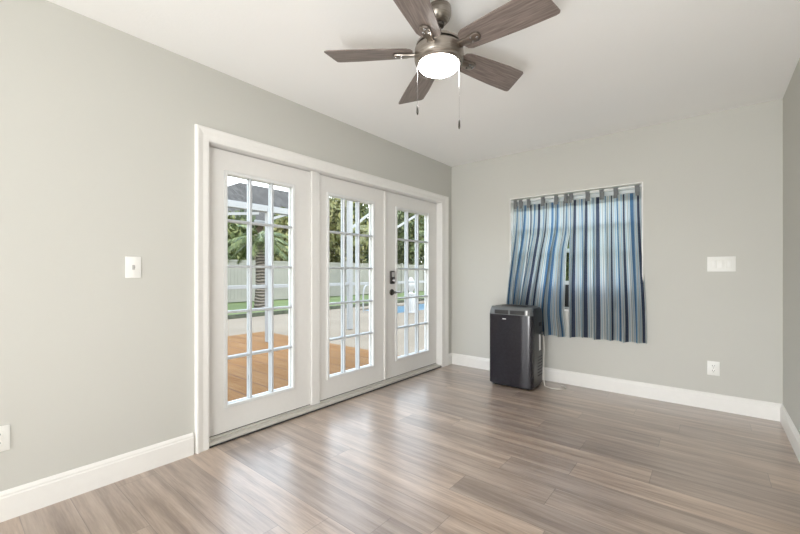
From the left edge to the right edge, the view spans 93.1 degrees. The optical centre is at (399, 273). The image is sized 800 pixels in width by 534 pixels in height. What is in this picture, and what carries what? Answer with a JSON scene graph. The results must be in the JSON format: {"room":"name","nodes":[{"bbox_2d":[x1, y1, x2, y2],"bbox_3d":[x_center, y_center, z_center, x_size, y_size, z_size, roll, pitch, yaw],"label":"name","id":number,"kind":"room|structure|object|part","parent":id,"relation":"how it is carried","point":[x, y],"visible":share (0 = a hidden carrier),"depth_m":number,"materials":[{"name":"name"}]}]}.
{"room":"empty living room","nodes":[
{"label":"empty living room","id":0,"kind":"room"},
{"bbox_2d":[0,0,450,491],"bbox_3d":[-2.222,-0.100,1.327,0.160,2.437,9.160,0,0,39],"label":"wall","id":1,"kind":"structure","parent":0,"point":[98,120],"depth_m":1.99,"materials":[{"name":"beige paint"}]},
{"bbox_2d":[0,424,9,451],"bbox_3d":[-1.807,0.748,1.702,0.008,0.116,0.080,0,0,39],"label":"wall outlet","id":2,"kind":"object","parent":1,"relation":"attached to","point":[4,430],"visible":1,"depth_m":1.72,"materials":[{"name":"white plastic"}]},
{"bbox_2d":[0,432,193,522],"bbox_3d":[-3.166,1.052,0.034,0.016,0.133,5.965,0,0,39],"label":"baseboard","id":3,"kind":"structure","parent":1,"relation":"attached to","point":[20,500],"depth_m":1.94,"materials":[{"name":"white wood"}]},
{"bbox_2d":[125,256,140,277],"bbox_3d":[-1.474,-0.033,2.099,0.020,0.118,0.074,0,0,39],"label":"light switch","id":4,"kind":"object","parent":1,"relation":"attached to","point":[132,264],"visible":1,"depth_m":2.10,"materials":[{"name":"white plastic"}]},
{"bbox_2d":[209,147,309,437],"bbox_3d":[-1.024,0.125,2.808,0.062,1.916,0.847,0,0,39],"label":"door","id":5,"kind":"structure","parent":1,"relation":"in","point":[224,416],"depth_m":2.73,"materials":[{"name":"white paint"}]},
{"bbox_3d":[-1.031,0.110,2.799,0.062,1.618,0.568,0,0,39],"label":"glazing frame","id":6,"kind":"part","parent":5,"relation":"part of","materials":[{"name":"white plastic"}]},
{"bbox_2d":[195,124,448,453],"bbox_3d":[-0.340,0.094,3.483,0.024,2.050,2.931,0,0,39],"label":"trim","id":7,"kind":"structure","parent":1,"relation":"attached to","point":[204,135],"depth_m":2.40,"materials":[{"name":"white wood"}]},
{"bbox_2d":[209,142,440,405],"bbox_3d":[-0.429,0.129,3.518,0.160,1.980,2.733,0,0,39],"label":"trim","id":8,"kind":"structure","parent":1,"relation":"attached to","point":[314,174],"depth_m":3.15,"materials":[{"name":"white paint"}]},
{"bbox_2d":[209,363,440,445],"bbox_3d":[-0.429,1.101,3.521,0.158,0.036,2.709,0,0,39],"label":"threshold","id":9,"kind":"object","parent":1,"relation":"attached to","point":[255,426],"depth_m":3.04,"materials":[{"name":"metal"}]},
{"bbox_2d":[209,366,441,447],"bbox_3d":[-0.365,1.115,3.469,0.010,0.009,2.709,0,0,39],"label":"trim","id":10,"kind":"structure","parent":1,"relation":"attached to","point":[440,366],"depth_m":3.02,"materials":[{"name":"wood"}]},
{"bbox_2d":[320,175,386,400],"bbox_3d":[-0.427,0.125,3.537,0.069,1.916,0.862,0,0,40],"label":"door","id":11,"kind":"structure","parent":1,"relation":"in","point":[332,385],"depth_m":3.55,"materials":[{"name":"white paint"}]},
{"bbox_3d":[-0.458,0.110,3.500,0.062,1.618,0.595,0,0,39],"label":"glazing frame","id":12,"kind":"part","parent":11,"relation":"part of","materials":[{"name":"white plastic"}]},
{"bbox_2d":[385,192,435,379],"bbox_3d":[0.145,0.125,4.199,0.110,1.916,0.925,0,0,39],"label":"door","id":13,"kind":"structure","parent":1,"relation":"in","point":[396,366],"depth_m":4.18,"materials":[{"name":"white paint"}]},
{"bbox_3d":[0.130,0.110,4.218,0.062,1.618,0.614,0,0,39],"label":"glazing frame","id":14,"kind":"part","parent":13,"relation":"part of","materials":[{"name":"white plastic"}]},
{"bbox_2d":[449,353,451,364],"bbox_3d":[0.617,1.052,4.658,0.016,0.133,0.088,0,0,39],"label":"baseboard","id":15,"kind":"structure","parent":1,"relation":"attached to","point":[450,354],"depth_m":4.65,"materials":[{"name":"white wood"}]},
{"bbox_2d":[0,364,799,533],"bbox_3d":[-1.036,1.179,0.356,3.225,0.120,9.160,0,0,39],"label":"floor","id":16,"kind":"structure","parent":0,"point":[450,449],"depth_m":2.11,"materials":[{"name":"brown wood"}]},
{"bbox_2d":[490,304,565,389],"bbox_3d":[1.266,0.721,3.772,0.662,0.797,0.408,0,0,38],"label":"air conditioner","id":17,"kind":"object","parent":16,"relation":"on","point":[516,332],"visible":1,"depth_m":3.67,"materials":[{"name":"grey plastic"}]},
{"bbox_3d":[1.078,0.748,3.705,0.442,0.682,0.065,0,0,38],"label":"panel","id":18,"kind":"part","parent":17,"relation":"part of","materials":[{"name":"grey plastic"}]},
{"bbox_3d":[1.508,0.858,3.701,0.224,0.524,0.128,0,0,1],"label":"power cord","id":19,"kind":"part","parent":17,"relation":"part of","materials":[{"name":"white plastic"}]},
{"bbox_2d":[47,0,799,166],"bbox_3d":[-1.036,-1.393,0.356,3.225,0.150,9.160,0,0,39],"label":"ceiling","id":20,"kind":"structure","parent":0,"point":[593,68],"depth_m":2.35,"materials":[{"name":"white paint"}]},
{"bbox_2d":[324,0,560,128],"bbox_3d":[0.230,-1.017,1.867,1.053,0.602,1.081,0,0,39],"label":"ceiling fan","id":21,"kind":"object","parent":20,"relation":"hanging from","point":[438,53],"visible":1,"depth_m":1.79,"materials":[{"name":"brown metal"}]},
{"bbox_3d":[-0.152,-1.098,1.908,0.433,0.006,0.161,0,11,5],"label":"blade","id":22,"kind":"part","parent":21,"relation":"part of","materials":[{"name":"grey wood"}]},
{"bbox_3d":[0.060,-1.101,1.561,0.161,0.006,0.433,13,4,22],"label":"blade","id":23,"kind":"part","parent":21,"relation":"part of","materials":[{"name":"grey wood"}]},
{"bbox_3d":[0.112,-1.093,2.217,0.161,0.006,0.433,-12,2,-13],"label":"blade","id":24,"kind":"part","parent":21,"relation":"part of","materials":[{"name":"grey wood"}]},
{"bbox_3d":[0.087,-0.939,1.880,0.001,0.226,0.001,0,0,39],"label":"pull chain","id":25,"kind":"part","parent":21,"relation":"part of","materials":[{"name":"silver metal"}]},
{"bbox_3d":[0.193,-1.016,1.880,0.203,0.038,0.203,0,0,39],"label":"lamp shade","id":26,"kind":"part","parent":21,"relation":"part of","materials":[{"name":"white glass"}]},
{"bbox_3d":[0.488,-1.093,2.062,0.433,0.006,0.161,1,-13,-31],"label":"blade","id":27,"kind":"part","parent":21,"relation":"part of","materials":[{"name":"brown wood"}]},
{"bbox_3d":[0.456,-1.098,1.656,0.433,0.006,0.161,0,-13,41],"label":"blade","id":28,"kind":"part","parent":21,"relation":"part of","materials":[{"name":"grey wood"}]},
{"bbox_2d":[451,98,782,403],"bbox_3d":[1.813,-0.100,3.840,2.905,2.437,0.160,0,0,39],"label":"wall","id":29,"kind":"structure","parent":0,"point":[713,182],"depth_m":3.27,"materials":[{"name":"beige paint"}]},
{"bbox_2d":[510,182,642,278],"bbox_3d":[1.736,-0.221,3.852,1.255,1.210,0.089,0,0,39],"label":"trim","id":30,"kind":"structure","parent":29,"relation":"attached to","point":[637,183],"depth_m":3.86,"materials":[{"name":"white wood"}]},
{"bbox_2d":[511,184,641,202],"bbox_3d":[1.733,-0.798,3.847,1.241,0.034,0.034,0,0,39],"label":"curtain rod","id":31,"kind":"object","parent":29,"relation":"attached to","point":[626,187],"visible":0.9,"depth_m":3.77,"materials":[{"name":"white metal"}]},
{"bbox_2d":[506,194,569,336],"bbox_3d":[1.427,-0.082,3.989,0.635,1.458,0.192,0,0,39],"label":"curtain","id":32,"kind":"object","parent":31,"relation":"hanging from","point":[537,273],"visible":0.87,"depth_m":3.98,"materials":[{"name":"fabric"}]},
{"bbox_2d":[569,185,646,343],"bbox_3d":[1.934,-0.089,3.587,0.674,1.444,0.174,0,0,39],"label":"curtain","id":33,"kind":"object","parent":31,"relation":"hanging from","point":[607,299],"visible":1,"depth_m":3.60,"materials":[{"name":"fabric"}]},
{"bbox_2d":[517,187,641,308],"bbox_3d":[1.783,-0.221,3.910,1.255,1.210,0.060,0,0,39],"label":"window","id":34,"kind":"structure","parent":29,"relation":"in","point":[630,190],"depth_m":3.84,"materials":[{"name":"white plastic"}]},
{"bbox_2d":[564,285,568,306],"bbox_3d":[1.772,0.234,3.897,1.183,0.229,0.022,0,0,39],"label":"window pane","id":35,"kind":"object","parent":34,"relation":"attached to","point":[566,286],"visible":0.02,"depth_m":3.93,"materials":[{"name":"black glass"}]},
{"bbox_2d":[452,353,781,421],"bbox_3d":[1.757,1.052,3.772,2.905,0.133,0.016,0,0,39],"label":"baseboard","id":36,"kind":"structure","parent":29,"relation":"attached to","point":[718,402],"depth_m":3.35,"materials":[{"name":"white wood"}]},
{"bbox_2d":[707,361,719,375],"bbox_3d":[2.572,0.781,3.110,0.080,0.116,0.008,0,0,39],"label":"wall outlet","id":37,"kind":"object","parent":29,"relation":"attached to","point":[713,368],"visible":1,"depth_m":3.11,"materials":[{"name":"white plastic"}]},
{"bbox_2d":[707,256,735,271],"bbox_3d":[2.609,-0.074,3.078,0.178,0.122,0.012,0,0,39],"label":"light switch","id":38,"kind":"object","parent":29,"relation":"attached to","point":[727,263],"visible":1,"depth_m":3.07,"materials":[{"name":"white plastic"}]},
{"bbox_2d":[783,58,799,433],"bbox_3d":[0.150,-0.100,-0.614,0.160,2.437,9.160,0,0,39],"label":"wall","id":39,"kind":"structure","parent":0,"point":[791,99],"depth_m":2.55,"materials":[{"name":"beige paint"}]},
{"bbox_2d":[780,404,799,462],"bbox_3d":[0.032,1.052,-0.620,0.016,0.133,9.000,0,0,39],"label":"baseboard","id":40,"kind":"structure","parent":39,"relation":"attached to","point":[792,433],"depth_m":2.49,"materials":[{"name":"white wood"}]},
{"label":"outside","id":41,"kind":"structure","parent":0,"visible":0},
{"bbox_3d":[-0.771,1.529,18.769,100.000,0.180,100.000,0,0,39],"label":"ground","id":42,"kind":"structure","parent":41,"visible":0},
{"bbox_2d":[228,331,398,401],"bbox_3d":[-3.383,1.329,3.659,4.590,0.220,7.300,0,0,39],"label":"deck","id":43,"kind":"object","parent":42,"relation":"on","point":[237,344],"visible":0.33,"depth_m":5.17,"materials":[{"name":"brown wood"}]},
{"bbox_2d":[228,301,423,355],"bbox_3d":[0.225,1.334,10.203,7.290,0.210,32.000,0,0,39],"label":"patio","id":44,"kind":"structure","parent":42,"relation":"on","point":[238,326],"depth_m":8.58,"materials":[{"name":"concrete"}]},
{"bbox_2d":[228,200,423,341],"bbox_3d":[-0.051,-0.251,6.876,3.465,2.940,15.500,0,0,39],"label":"pool enclosure","id":45,"kind":"object","parent":44,"relation":"on","point":[349,283],"visible":0.09,"depth_m":7.90,"materials":[{"name":"white metal"}]},
{"bbox_3d":[-2.832,0.234,6.141,0.060,0.060,1.460,0,0,39],"label":"chair rail","id":46,"kind":"part","parent":45,"relation":"part of","materials":[{"name":"white metal"}]},
{"bbox_3d":[-2.345,0.039,6.737,0.090,2.360,0.076,0,0,39],"label":"post","id":47,"kind":"part","parent":45,"relation":"part of","materials":[{"name":"white metal"}]},
{"bbox_3d":[-2.133,0.234,6.996,0.060,0.060,0.590,0,0,39],"label":"chair rail","id":48,"kind":"part","parent":45,"relation":"part of","materials":[{"name":"white metal"}]},
{"bbox_3d":[-1.509,0.234,7.758,0.060,0.060,1.220,0,0,39],"label":"chair rail","id":49,"kind":"part","parent":45,"relation":"part of","materials":[{"name":"white metal"}]},
{"bbox_3d":[-1.097,-0.191,8.261,0.090,2.820,0.110,0,0,39],"label":"post","id":50,"kind":"part","parent":45,"relation":"part of","materials":[{"name":"white metal"}]},
{"bbox_3d":[-0.641,0.234,8.819,0.060,0.060,1.360,0,0,39],"label":"chair rail","id":51,"kind":"part","parent":45,"relation":"part of","materials":[{"name":"white metal"}]},
{"bbox_3d":[0.273,0.234,9.937,0.060,0.060,1.370,0,0,39],"label":"chair rail","id":52,"kind":"part","parent":45,"relation":"part of","materials":[{"name":"white metal"}]},
{"bbox_2d":[362,285,368,311],"bbox_3d":[-0.881,0.797,12.317,0.050,0.905,0.944,0,0,39],"label":"pool handrail","id":53,"kind":"object","parent":44,"relation":"on","point":[365,285],"visible":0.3,"depth_m":11.96,"materials":[{"name":"white metal"}]},
{"bbox_2d":[365,304,423,312],"bbox_3d":[0.504,1.361,13.915,1.920,0.145,4.300,0,0,39],"label":"pool water","id":54,"kind":"structure","parent":44,"relation":"in","point":[400,309],"depth_m":13.84,"materials":[{"name":"blue liquid"}]},
{"bbox_2d":[408,277,414,312],"bbox_3d":[0.340,0.679,11.788,0.280,1.100,0.280,0,0,39],"label":"pedestal urn","id":55,"kind":"object","parent":44,"relation":"on","point":[411,301],"visible":0.71,"depth_m":11.70,"materials":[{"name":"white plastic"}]},
{"bbox_2d":[228,291,423,314],"bbox_3d":[-20.757,1.339,31.887,52.450,0.200,75.000,0,0,39],"label":"lawn","id":56,"kind":"structure","parent":42,"relation":"on","point":[280,302],"depth_m":16.03,"materials":[{"name":"green plant"}]},
{"bbox_2d":[228,211,246,259],"bbox_3d":[-8.227,-0.793,16.825,3.005,4.466,3.578,0,0,39],"label":"tree","id":57,"kind":"object","parent":56,"relation":"on","point":[233,232],"visible":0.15,"depth_m":16.81,"materials":[{"name":"green plant"}]},
{"bbox_2d":[230,209,257,258],"bbox_3d":[-9.138,-1.135,20.069,2.684,4.785,3.392,0,0,39],"label":"tree","id":58,"kind":"object","parent":56,"relation":"on","point":[241,217],"visible":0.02,"depth_m":20.38,"materials":[{"name":"green plant"}]},
{"bbox_2d":[228,225,288,307],"bbox_3d":[-4.911,-0.177,13.236,2.478,2.871,2.496,0,0,39],"label":"palm tree","id":59,"kind":"object","parent":56,"relation":"on","point":[258,241],"visible":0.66,"depth_m":13.08,"materials":[{"name":"green plant"}]},
{"bbox_2d":[228,183,288,259],"bbox_3d":[-11.594,-2.551,26.007,8.480,7.600,11.900,0,0,39],"label":"house","id":60,"kind":"structure","parent":56,"relation":"on","point":[238,191],"depth_m":25.70,"materials":[{"name":"beige paint"}]},
{"bbox_2d":[263,216,288,260],"bbox_3d":[-5.843,-0.868,19.570,3.210,4.611,2.761,0,0,3],"label":"tree","id":61,"kind":"object","parent":56,"relation":"on","point":[284,220],"visible":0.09,"depth_m":19.15,"materials":[{"name":"green plant"}]},
{"bbox_2d":[264,207,288,231],"bbox_3d":[-6.754,-1.409,23.084,2.676,5.334,3.527,0,0,39],"label":"tree","id":62,"kind":"object","parent":56,"relation":"on","point":[280,207],"visible":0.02,"depth_m":22.83,"materials":[{"name":"green plant"}]},
{"bbox_2d":[228,259,423,302],"bbox_3d":[-6.775,0.299,15.851,0.120,1.880,36.000,0,0,39],"label":"fence","id":63,"kind":"object","parent":56,"relation":"on","point":[236,276],"visible":0.18,"depth_m":17.61,"materials":[{"name":"white plastic"}]},
{"bbox_3d":[-6.737,0.319,15.898,0.060,1.760,2.280,0,0,39],"label":"panel","id":64,"kind":"part","parent":63,"relation":"part of","materials":[{"name":"white plastic"}]},
{"bbox_3d":[-5.218,0.319,17.755,0.060,1.760,2.280,0,0,39],"label":"panel","id":65,"kind":"part","parent":63,"relation":"part of","materials":[{"name":"white plastic"}]},
{"bbox_3d":[-3.698,0.319,19.613,0.060,1.760,2.280,0,0,39],"label":"panel","id":66,"kind":"part","parent":63,"relation":"part of","materials":[{"name":"white plastic"}]},
{"bbox_3d":[-2.938,0.299,20.542,0.120,1.880,0.120,0,0,39],"label":"post","id":67,"kind":"part","parent":63,"relation":"part of","materials":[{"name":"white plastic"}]},
{"bbox_3d":[-2.179,0.319,21.471,0.060,1.760,2.280,0,0,39],"label":"panel","id":68,"kind":"part","parent":63,"relation":"part of","materials":[{"name":"white plastic"}]},
{"bbox_3d":[-0.659,0.319,23.328,0.060,1.760,2.280,0,0,39],"label":"panel","id":69,"kind":"part","parent":63,"relation":"part of","materials":[{"name":"white plastic"}]},
{"bbox_3d":[0.101,0.299,24.257,0.120,1.880,0.120,0,0,39],"label":"post","id":70,"kind":"part","parent":63,"relation":"part of","materials":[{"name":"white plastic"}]},
{"bbox_3d":[0.860,0.319,25.186,0.060,1.760,2.280,0,0,39],"label":"panel","id":71,"kind":"part","parent":63,"relation":"part of","materials":[{"name":"white plastic"}]},
{"bbox_2d":[329,197,368,262],"bbox_3d":[-3.665,-1.866,22.637,3.464,6.243,3.492,0,0,25],"label":"tree","id":72,"kind":"object","parent":56,"relation":"on","point":[334,203],"visible":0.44,"depth_m":21.71,"materials":[{"name":"green plant"}]},
{"bbox_2d":[345,200,368,259],"bbox_3d":[-2.893,-3.182,30.201,3.596,8.873,3.516,0,0,39],"label":"tree","id":73,"kind":"object","parent":56,"relation":"on","point":[362,208],"visible":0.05,"depth_m":29.37,"materials":[{"name":"green plant"}]},
{"bbox_2d":[353,225,397,250],"bbox_3d":[-1.352,-0.601,18.699,2.756,3.710,2.756,0,0,39],"label":"palm tree","id":74,"kind":"object","parent":56,"relation":"on","point":[364,226],"visible":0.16,"depth_m":18.56,"materials":[{"name":"green plant"}]},
{"bbox_2d":[362,204,403,262],"bbox_3d":[-1.297,-1.933,25.483,3.072,6.989,3.499,0,0,39],"label":"tree","id":75,"kind":"object","parent":56,"relation":"on","point":[400,234],"visible":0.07,"depth_m":25.25,"materials":[{"name":"green plant"}]},
{"bbox_2d":[397,211,423,264],"bbox_3d":[0.921,-2.308,28.566,3.503,7.540,3.529,0,0,39],"label":"tree","id":76,"kind":"object","parent":56,"relation":"on","point":[411,224],"visible":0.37,"depth_m":27.53,"materials":[{"name":"green plant"}]},
{"bbox_2d":[411,231,423,249],"bbox_3d":[2.011,-0.690,22.428,2.667,3.888,2.766,0,0,39],"label":"palm tree","id":77,"kind":"object","parent":56,"relation":"on","point":[421,234],"visible":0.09,"depth_m":22.51,"materials":[{"name":"green plant"}]},
{"bbox_2d":[228,298,423,318],"bbox_3d":[-2.635,1.279,12.542,0.100,0.320,36.000,0,0,39],"label":"edging","id":78,"kind":"object","parent":42,"relation":"on","point":[256,314],"visible":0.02,"depth_m":11.25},
{"bbox_2d":[565,233,569,280],"bbox_3d":[3.938,0.044,7.660,5.426,3.240,1.767,0,0,39],"label":"hedge","id":79,"kind":"object","parent":42,"relation":"on","point":[567,254],"visible":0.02,"depth_m":7.70,"materials":[{"name":"green plant"}]}
]}

